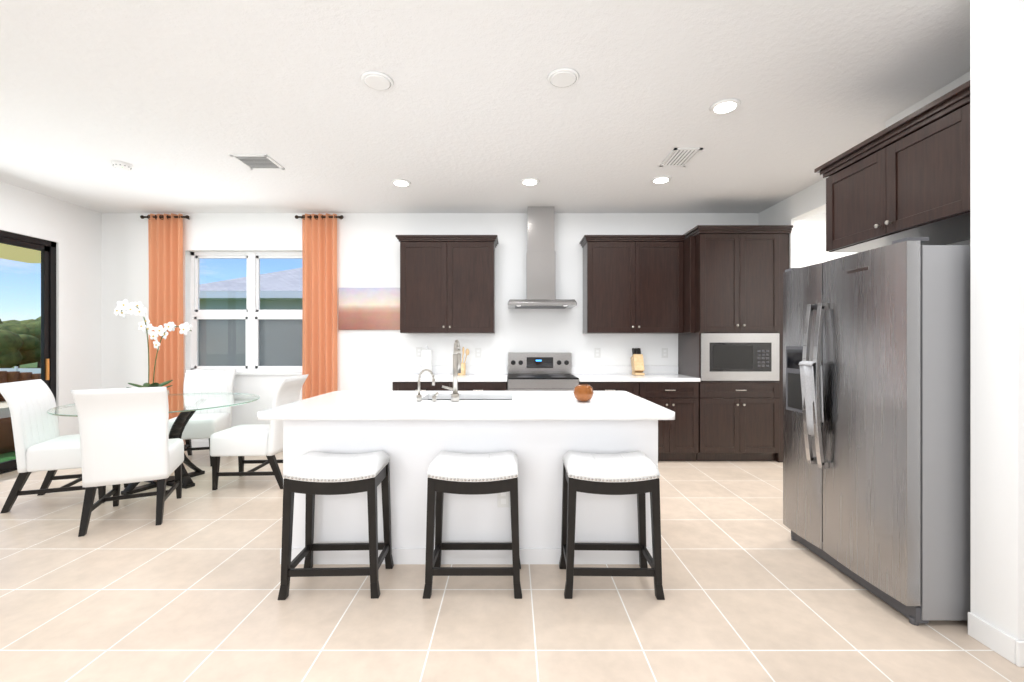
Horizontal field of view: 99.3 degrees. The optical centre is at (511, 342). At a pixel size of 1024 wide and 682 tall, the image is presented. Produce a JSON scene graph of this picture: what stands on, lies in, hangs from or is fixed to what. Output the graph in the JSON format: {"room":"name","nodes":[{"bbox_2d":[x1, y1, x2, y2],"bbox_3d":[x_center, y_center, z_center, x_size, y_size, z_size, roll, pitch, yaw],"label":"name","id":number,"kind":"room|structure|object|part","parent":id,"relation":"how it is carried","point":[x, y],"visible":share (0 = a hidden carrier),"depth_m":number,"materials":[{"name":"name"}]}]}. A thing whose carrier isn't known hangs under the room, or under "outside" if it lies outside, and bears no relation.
{"room":"dining room and kitchen","nodes":[
{"label":"dining room and kitchen","id":0,"kind":"room"},
{"bbox_2d":[0,181,100,435],"bbox_3d":[-5.075,-0.145,1.575,0.150,2.870,7.450,0,0,0],"label":"wall","id":1,"kind":"structure","parent":0,"point":[73,231],"depth_m":4.93,"materials":[{"name":"white paint"}]},
{"bbox_2d":[0,230,55,473],"bbox_3d":[-5.072,0.090,3.400,0.105,2.400,2.800,0,0,0],"label":"sliding glass door","id":2,"kind":"structure","parent":1,"relation":"in","point":[47,248],"depth_m":4.70,"materials":[{"name":"black metal"}]},
{"bbox_2d":[101,213,858,440],"bbox_3d":[-0.200,-0.145,5.375,9.900,2.870,0.150,0,0,0],"label":"wall","id":3,"kind":"structure","parent":0,"point":[368,250],"depth_m":5.30,"materials":[{"name":"white paint"}]},
{"bbox_2d":[140,213,189,440],"bbox_3d":[-4.160,-0.138,5.239,0.582,2.815,0.119,0,0,0],"label":"curtain","id":4,"kind":"object","parent":3,"relation":"attached to","point":[165,238],"visible":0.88,"depth_m":5.21,"materials":[{"name":"fabric"}]},
{"bbox_2d":[184,441,208,447],"bbox_3d":[-3.155,1.240,5.290,3.689,0.100,0.016,0,0,0],"label":"baseboard","id":5,"kind":"structure","parent":3,"relation":"attached to","point":[194,444],"depth_m":5.29,"materials":[{"name":"white"}]},
{"bbox_2d":[184,252,302,374],"bbox_3d":[-3.225,-0.372,5.360,1.550,1.515,0.180,0,0,0],"label":"window","id":6,"kind":"structure","parent":3,"relation":"in","point":[252,314],"depth_m":5.39,"materials":[{"name":"white plastic"}]},
{"bbox_2d":[198,319,301,365],"bbox_3d":[-3.225,-0.020,5.442,1.420,0.670,0.001,0,0,0],"label":"screen","id":7,"kind":"object","parent":6,"relation":"attached to","point":[277,330],"depth_m":5.44,"materials":[{"name":"grey"}]},
{"bbox_2d":[295,213,343,399],"bbox_3d":[-2.310,-0.138,5.239,0.582,2.815,0.119,0,0,0],"label":"curtain","id":8,"kind":"object","parent":3,"relation":"attached to","point":[319,303],"visible":0.85,"depth_m":5.21,"materials":[{"name":"fabric"}]},
{"bbox_2d":[338,288,399,329],"bbox_3d":[-1.725,-0.415,5.280,0.750,0.510,0.033,0,0,0],"label":"picture","id":9,"kind":"object","parent":3,"relation":"attached to","point":[368,308],"visible":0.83,"depth_m":5.26,"materials":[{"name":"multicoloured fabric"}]},
{"bbox_2d":[416,347,421,356],"bbox_3d":[-1.130,0.110,5.295,0.075,0.120,0.009,0,0,0],"label":"electrical outlet plate","id":10,"kind":"object","parent":3,"relation":"attached to","point":[418,349],"depth_m":5.29,"materials":[{"name":"white plastic"}]},
{"bbox_2d":[396,235,497,333],"bbox_3d":[-0.743,-0.670,5.113,1.155,1.110,0.366,0,0,0],"label":"upper cabinet","id":11,"kind":"object","parent":3,"relation":"attached to","point":[447,284],"visible":1,"depth_m":4.98,"materials":[{"name":"brown wood"}]},
{"bbox_2d":[475,348,480,357],"bbox_3d":[-0.410,0.120,5.295,0.075,0.120,0.009,0,0,0],"label":"electrical outlet plate","id":12,"kind":"object","parent":3,"relation":"attached to","point":[477,350],"depth_m":5.29,"materials":[{"name":"white plastic"}]},
{"bbox_2d":[508,206,576,308],"bbox_3d":[0.335,-0.995,5.046,0.760,1.166,0.500,0,0,0],"label":"range hood","id":13,"kind":"object","parent":3,"relation":"attached to","point":[540,273],"visible":1,"depth_m":5.02,"materials":[{"name":"silver metal"}]},
{"bbox_2d":[594,348,600,357],"bbox_3d":[1.040,0.120,5.295,0.075,0.120,0.009,0,0,0],"label":"electrical outlet plate","id":14,"kind":"object","parent":3,"relation":"attached to","point":[597,352],"depth_m":5.29,"materials":[{"name":"white plastic"}]},
{"bbox_2d":[579,235,684,333],"bbox_3d":[1.390,-0.670,5.113,1.140,1.110,0.366,0,0,0],"label":"upper cabinet","id":15,"kind":"object","parent":3,"relation":"attached to","point":[632,284],"visible":1,"depth_m":4.98,"materials":[{"name":"brown wood"}]},
{"bbox_2d":[662,348,667,357],"bbox_3d":[1.860,0.120,5.295,0.075,0.120,0.009,0,0,0],"label":"electrical outlet plate","id":16,"kind":"object","parent":3,"relation":"attached to","point":[664,350],"depth_m":5.29,"materials":[{"name":"white plastic"}]},
{"bbox_2d":[0,0,969,212],"bbox_3d":[-0.200,-1.640,1.650,9.900,0.120,7.600,0,0,0],"label":"ceiling","id":17,"kind":"structure","parent":0,"point":[175,103],"depth_m":2.80,"materials":[{"name":"white paint"}]},
{"bbox_2d":[111,161,132,169],"bbox_3d":[-3.440,-1.561,3.840,0.144,0.036,0.144,0,0,0],"label":"smoke detector","id":18,"kind":"object","parent":17,"relation":"attached to","point":[121,165],"visible":1,"depth_m":3.81,"materials":[{"name":"white plastic"}]},
{"bbox_2d":[229,154,284,169],"bbox_3d":[-2.210,-1.573,3.790,0.310,0.012,0.300,0,0,0],"label":"ceiling vent","id":19,"kind":"object","parent":17,"relation":"in","point":[258,161],"visible":0.94,"depth_m":3.78,"materials":[{"name":"white metal"}]},
{"bbox_2d":[361,71,393,90],"bbox_3d":[-0.810,-1.571,2.620,0.190,0.015,0.190,0,0,0],"label":"recessed light","id":20,"kind":"object","parent":17,"relation":"in","point":[377,80],"visible":0.96,"depth_m":2.60,"materials":[{"name":"white plastic"}]},
{"bbox_2d":[391,179,410,186],"bbox_3d":[-1.090,-1.573,4.280,0.190,0.012,0.190,0,0,0],"label":"recessed light","id":21,"kind":"object","parent":17,"relation":"in","point":[401,182],"visible":0.96,"depth_m":4.25,"materials":[{"name":"white plastic"}]},
{"bbox_2d":[520,178,539,185],"bbox_3d":[0.175,-1.573,4.250,0.190,0.012,0.190,0,0,0],"label":"recessed light","id":22,"kind":"object","parent":17,"relation":"in","point":[529,181],"visible":0.96,"depth_m":4.22,"materials":[{"name":"white plastic"}]},
{"bbox_2d":[547,68,578,87],"bbox_3d":[0.305,-1.571,2.590,0.190,0.015,0.190,0,0,0],"label":"recessed light","id":23,"kind":"object","parent":17,"relation":"in","point":[562,77],"visible":0.96,"depth_m":2.57,"materials":[{"name":"white plastic"}]},
{"bbox_2d":[651,176,671,183],"bbox_3d":[1.440,-1.573,4.200,0.190,0.012,0.190,0,0,0],"label":"recessed light","id":24,"kind":"object","parent":17,"relation":"in","point":[660,179],"visible":0.98,"depth_m":4.17,"materials":[{"name":"white plastic"}]},
{"bbox_2d":[659,148,702,166],"bbox_3d":[1.430,-1.573,3.700,0.230,0.012,0.360,0,0,0],"label":"ceiling vent","id":25,"kind":"object","parent":17,"relation":"in","point":[680,157],"visible":0.98,"depth_m":3.68,"materials":[{"name":"white metal"}]},
{"bbox_2d":[709,98,740,114],"bbox_3d":[1.420,-1.573,2.900,0.190,0.012,0.190,0,0,0],"label":"recessed light","id":26,"kind":"object","parent":17,"relation":"in","point":[725,106],"visible":0.94,"depth_m":2.88,"materials":[{"name":"white"}]},
{"bbox_2d":[0,449,1023,681],"bbox_3d":[-0.200,1.340,1.650,9.900,0.100,7.600,0,0,0],"label":"floor","id":27,"kind":"structure","parent":0,"point":[129,590],"depth_m":2.11,"materials":[{"name":"tile"}]},
{"bbox_2d":[0,379,129,513],"bbox_3d":[-3.657,0.800,3.603,0.670,0.980,0.505,0,0,-20],"label":"dining chair","id":28,"kind":"object","parent":27,"relation":"on","point":[41,443],"visible":0.62,"depth_m":3.41,"materials":[{"name":"white fabric"}]},
{"bbox_3d":[-3.657,0.650,3.603,0.670,0.680,0.505,0,0,-20],"label":"seat","id":29,"kind":"part","parent":28,"relation":"part of","materials":[{"name":"white fabric"}]},
{"bbox_2d":[70,387,183,536],"bbox_3d":[-2.823,0.800,3.268,0.505,0.980,0.670,0,0,-26],"label":"dining chair","id":30,"kind":"object","parent":27,"relation":"on","point":[124,435],"visible":1,"depth_m":3.05,"materials":[{"name":"white fabric"}]},
{"bbox_3d":[-2.823,0.650,3.267,0.505,0.680,0.670,0,0,-26],"label":"seat","id":31,"kind":"part","parent":30,"relation":"part of","materials":[{"name":"white leather"}]},
{"bbox_2d":[121,411,204,494],"bbox_3d":[-3.180,0.922,4.000,0.553,0.736,0.553,0,0,-25],"label":"dining table","id":32,"kind":"object","parent":27,"relation":"on","point":[179,424],"visible":0.38,"depth_m":3.93,"materials":[{"name":"black wood"}]},
{"bbox_2d":[47,403,77,416],"bbox_3d":[-3.551,0.546,3.543,0.714,0.012,0.688,0,0,0],"label":"glass","id":33,"kind":"object","parent":32,"relation":"on","point":[69,410],"depth_m":3.43,"materials":[{"name":"white"}]},
{"bbox_2d":[168,393,259,412],"bbox_3d":[-2.989,0.546,4.021,1.210,0.012,1.274,0,0,0],"label":"glass","id":34,"kind":"object","parent":32,"relation":"on","point":[184,402],"depth_m":4.09,"materials":[{"name":"white"}]},
{"bbox_2d":[114,299,191,394],"bbox_3d":[-3.230,0.073,3.950,0.707,0.932,0.402,0,0,0],"label":"orchid plant","id":35,"kind":"object","parent":34,"relation":"on","point":[138,309],"visible":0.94,"depth_m":3.91,"materials":[{"name":"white plant"}]},
{"bbox_2d":[169,369,235,465],"bbox_3d":[-3.421,0.800,4.789,0.505,0.980,0.670,0,0,-17],"label":"dining chair","id":36,"kind":"object","parent":27,"relation":"on","point":[204,424],"visible":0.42,"depth_m":4.94,"materials":[{"name":"white fabric"}]},
{"bbox_2d":[210,374,308,489],"bbox_3d":[-2.326,0.800,4.045,0.670,0.980,0.505,0,0,-3],"label":"dining chair","id":37,"kind":"object","parent":27,"relation":"on","point":[241,442],"visible":0.77,"depth_m":3.83,"materials":[{"name":"white fabric"}]},
{"bbox_2d":[278,450,393,599],"bbox_3d":[-0.930,0.946,2.352,0.503,0.687,0.327,0,0,-2],"label":"stool","id":38,"kind":"object","parent":27,"relation":"on","point":[311,474],"visible":1,"depth_m":2.21,"materials":[{"name":"white leather"}]},
{"bbox_3d":[-0.930,0.654,2.352,0.468,0.102,0.308,0,0,-2],"label":"seat","id":39,"kind":"part","parent":38,"relation":"part of","materials":[{"name":"white leather"}]},
{"bbox_2d":[393,382,452,390],"bbox_3d":[-0.948,0.853,4.988,0.684,0.874,0.616,0,0,0],"label":"base cabinet","id":40,"kind":"object","parent":27,"relation":"on","point":[397,386],"depth_m":4.68,"materials":[{"name":"brown wood"}]},
{"bbox_2d":[257,391,674,563],"bbox_3d":[-0.250,0.833,2.889,2.280,0.914,1.086,0,0,0],"label":"kitchen island","id":41,"kind":"object","parent":27,"relation":"on","point":[539,434],"visible":0.69,"depth_m":2.55,"materials":[{"name":"white paint"}]},
{"bbox_2d":[416,340,460,401],"bbox_3d":[-0.478,0.176,2.880,0.278,0.398,0.213,0,0,0],"label":"faucet set","id":42,"kind":"object","parent":41,"relation":"on","point":[456,368],"visible":1,"depth_m":2.79,"materials":[{"name":"silver metal"}]},
{"bbox_2d":[573,384,593,401],"bbox_3d":[0.460,0.323,2.800,0.132,0.105,0.132,0,0,0],"label":"orb","id":43,"kind":"object","parent":41,"relation":"on","point":[583,392],"visible":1,"depth_m":2.75,"materials":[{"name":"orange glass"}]},
{"bbox_2d":[423,450,521,598],"bbox_3d":[-0.200,0.946,2.357,0.503,0.687,0.327,0,0,0],"label":"stool","id":44,"kind":"object","parent":27,"relation":"on","point":[468,473],"visible":1,"depth_m":2.21,"materials":[{"name":"white leather"}]},
{"bbox_3d":[-0.200,0.654,2.357,0.468,0.102,0.308,0,0,0],"label":"seat","id":45,"kind":"part","parent":44,"relation":"part of","materials":[{"name":"white leather"}]},
{"bbox_2d":[458,382,506,390],"bbox_3d":[-0.393,0.853,4.988,0.674,0.874,0.616,0,0,0],"label":"base cabinet","id":46,"kind":"object","parent":27,"relation":"on","point":[462,386],"depth_m":4.68,"materials":[{"name":"brown wood"}]},
{"bbox_2d":[508,353,578,390],"bbox_3d":[0.335,0.703,4.934,0.760,1.175,0.721,0,0,0],"label":"range","id":47,"kind":"object","parent":27,"relation":"on","point":[539,371],"visible":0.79,"depth_m":5.22,"materials":[{"name":"silver metal"}]},
{"bbox_2d":[559,451,664,599],"bbox_3d":[0.520,0.946,2.352,0.503,0.687,0.327,0,0,1],"label":"stool","id":48,"kind":"object","parent":27,"relation":"on","point":[635,472],"visible":1,"depth_m":2.21,"materials":[{"name":"white leather"}]},
{"bbox_3d":[0.520,0.654,2.352,0.468,0.102,0.308,0,0,1],"label":"seat","id":49,"kind":"part","parent":48,"relation":"part of","materials":[{"name":"white leather"}]},
{"bbox_2d":[579,382,648,400],"bbox_3d":[1.080,0.853,4.988,0.710,0.874,0.616,0,0,0],"label":"base cabinet","id":50,"kind":"object","parent":27,"relation":"on","point":[641,389],"depth_m":4.68,"materials":[{"name":"brown wood"}]},
{"bbox_2d":[649,382,698,460],"bbox_3d":[1.662,0.853,4.988,0.704,0.874,0.616,0,0,0],"label":"base cabinet","id":51,"kind":"object","parent":27,"relation":"on","point":[678,438],"depth_m":4.68,"materials":[{"name":"brown wood"}]},
{"bbox_2d":[390,366,700,381],"bbox_3d":[0.356,0.345,4.976,3.323,0.139,0.641,0,0,0],"label":"countertop","id":52,"kind":"structure","parent":51,"relation":"on","point":[581,373],"depth_m":5.20,"materials":[{"name":"white stone"}]},
{"bbox_2d":[422,345,431,375],"bbox_3d":[-1.000,0.200,5.100,0.150,0.351,0.150,0,0,0],"label":"paper towel holder","id":53,"kind":"object","parent":52,"relation":"on","point":[426,358],"visible":0.88,"depth_m":5.05,"materials":[{"name":"white paper"}]},
{"bbox_2d":[458,347,468,374],"bbox_3d":[-0.593,0.199,5.123,0.185,0.352,0.138,0,0,0],"label":"utensil crock","id":54,"kind":"object","parent":52,"relation":"on","point":[463,368],"visible":0.6,"depth_m":5.09,"materials":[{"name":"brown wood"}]},
{"bbox_2d":[631,348,644,374],"bbox_3d":[1.480,0.217,5.128,0.110,0.315,0.197,0,0,0],"label":"knife block","id":55,"kind":"object","parent":52,"relation":"on","point":[637,363],"visible":1,"depth_m":5.09,"materials":[{"name":"brown wood"}]},
{"bbox_2d":[675,225,792,461],"bbox_3d":[2.479,0.018,4.965,1.033,2.545,0.661,0,0,0],"label":"tall cabinet","id":56,"kind":"object","parent":27,"relation":"on","point":[730,346],"visible":0.98,"depth_m":4.69,"materials":[{"name":"brown wood"}]},
{"bbox_2d":[783,237,969,625],"bbox_3d":[2.160,0.404,2.427,0.941,1.773,0.904,0,0,0],"label":"refrigerator","id":57,"kind":"object","parent":27,"relation":"on","point":[876,421],"visible":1,"depth_m":2.08,"materials":[{"name":"grey metal"}]},
{"bbox_2d":[798,360,823,436],"bbox_3d":[1.727,0.317,2.514,0.076,0.426,0.114,0,0,0],"label":"towel","id":58,"kind":"object","parent":57,"relation":"hanging from","point":[810,371],"depth_m":2.48,"materials":[{"name":"white fabric"}]},
{"bbox_2d":[758,178,825,268],"bbox_3d":[3.065,-0.145,1.575,0.130,2.870,7.450,0,0,0],"label":"wall","id":59,"kind":"structure","parent":0,"point":[795,210],"depth_m":4.68,"materials":[{"name":"white paint"}]},
{"bbox_2d":[885,71,969,244],"bbox_3d":[2.829,-0.145,2.515,0.338,2.870,1.170,0,0,0],"label":"wall","id":60,"kind":"structure","parent":0,"point":[952,85],"depth_m":2.75,"materials":[{"name":"white paint"}]},
{"bbox_2d":[814,80,969,251],"bbox_3d":[2.345,-0.885,2.420,0.620,0.570,1.020,0,0,0],"label":"upper cabinet","id":61,"kind":"object","parent":60,"relation":"attached to","point":[907,176],"visible":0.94,"depth_m":2.32,"materials":[{"name":"brown wood"}]},
{"bbox_2d":[970,0,1023,639],"bbox_3d":[3.315,-0.145,1.836,2.570,2.870,0.182,0,0,0],"label":"wall","id":62,"kind":"structure","parent":0,"point":[996,313],"depth_m":1.82,"materials":[{"name":"white paint"}]},
{"bbox_2d":[1009,635,1023,666],"bbox_3d":[2.503,1.240,1.740,0.974,0.100,0.017,0,0,0],"label":"baseboard","id":63,"kind":"structure","parent":62,"relation":"attached to","point":[1016,647],"depth_m":1.74,"materials":[{"name":"white wood"}]},
{"label":"outside","id":64,"kind":"structure","parent":0,"visible":0},
{"bbox_2d":[13,362,36,367],"bbox_3d":[-20.000,3.390,40.000,280.000,0.200,320.000,0,0,0],"label":"ground","id":65,"kind":"structure","parent":64,"point":[31,365],"depth_m":63.77,"materials":[{"name":"green plant"}]},
{"bbox_2d":[0,366,40,373],"bbox_3d":[-43.535,2.450,30.025,63.070,1.680,0.110,0,0,0],"label":"fence","id":66,"kind":"object","parent":65,"relation":"on","point":[36,370],"depth_m":30.00,"materials":[{"name":"white plastic"}]},
{"bbox_2d":[0,319,40,367],"bbox_3d":[-50.042,0.407,43.514,7.427,5.765,6.821,0,0,0],"label":"tree","id":67,"kind":"object","parent":65,"relation":"on","point":[33,328],"depth_m":42.90,"materials":[{"name":"green plant"}]},
{"bbox_2d":[0,329,40,367],"bbox_3d":[-47.586,0.914,39.753,4.491,4.753,6.313,0,0,0],"label":"tree","id":68,"kind":"object","parent":65,"relation":"on","point":[16,343],"depth_m":39.79,"materials":[{"name":"green plant"}]},
{"bbox_2d":[2,316,40,367],"bbox_3d":[-62.069,-0.281,58.395,8.442,7.142,9.583,0,0,0],"label":"tree","id":69,"kind":"object","parent":65,"relation":"on","point":[38,362],"depth_m":56.04,"materials":[{"name":"green plant"}]},
{"bbox_2d":[200,268,302,309],"bbox_3d":[0.800,-0.064,15.100,17.300,6.707,10.700,0,0,0],"label":"mountain","id":70,"kind":"structure","parent":65,"relation":"on","point":[222,291],"depth_m":10.20,"materials":[{"name":"paint"}]},
{"bbox_3d":[-6.230,2.305,4.000,2.140,1.970,7.000,0,0,0],"label":"floor","id":71,"kind":"structure","parent":65,"relation":"on","visible":0},
{"bbox_2d":[0,451,15,462],"bbox_3d":[-6.200,1.312,4.550,1.800,0.015,4.700,0,0,0],"label":"turf","id":72,"kind":"structure","parent":71,"relation":"on","point":[8,454],"depth_m":5.01,"materials":[{"name":"green plant"}]},
{"bbox_2d":[0,371,40,453],"bbox_3d":[-6.461,0.837,5.556,1.021,0.932,1.738,0,0,0],"label":"wicker chair","id":73,"kind":"object","parent":72,"relation":"on","point":[5,436],"depth_m":5.20,"materials":[{"name":"brown wicker"}]},
{"bbox_3d":[-7.260,0.056,1.600,0.080,2.525,2.080,0,0,0],"label":"posts","id":74,"kind":"object","parent":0,"visible":0},
{"bbox_2d":[0,243,40,262],"bbox_3d":[-6.230,-1.270,3.550,2.140,0.120,6.100,0,0,0],"label":"ceiling","id":75,"kind":"structure","parent":74,"relation":"on","point":[30,255],"depth_m":5.95,"materials":[{"name":"beige paint"}]}
]}

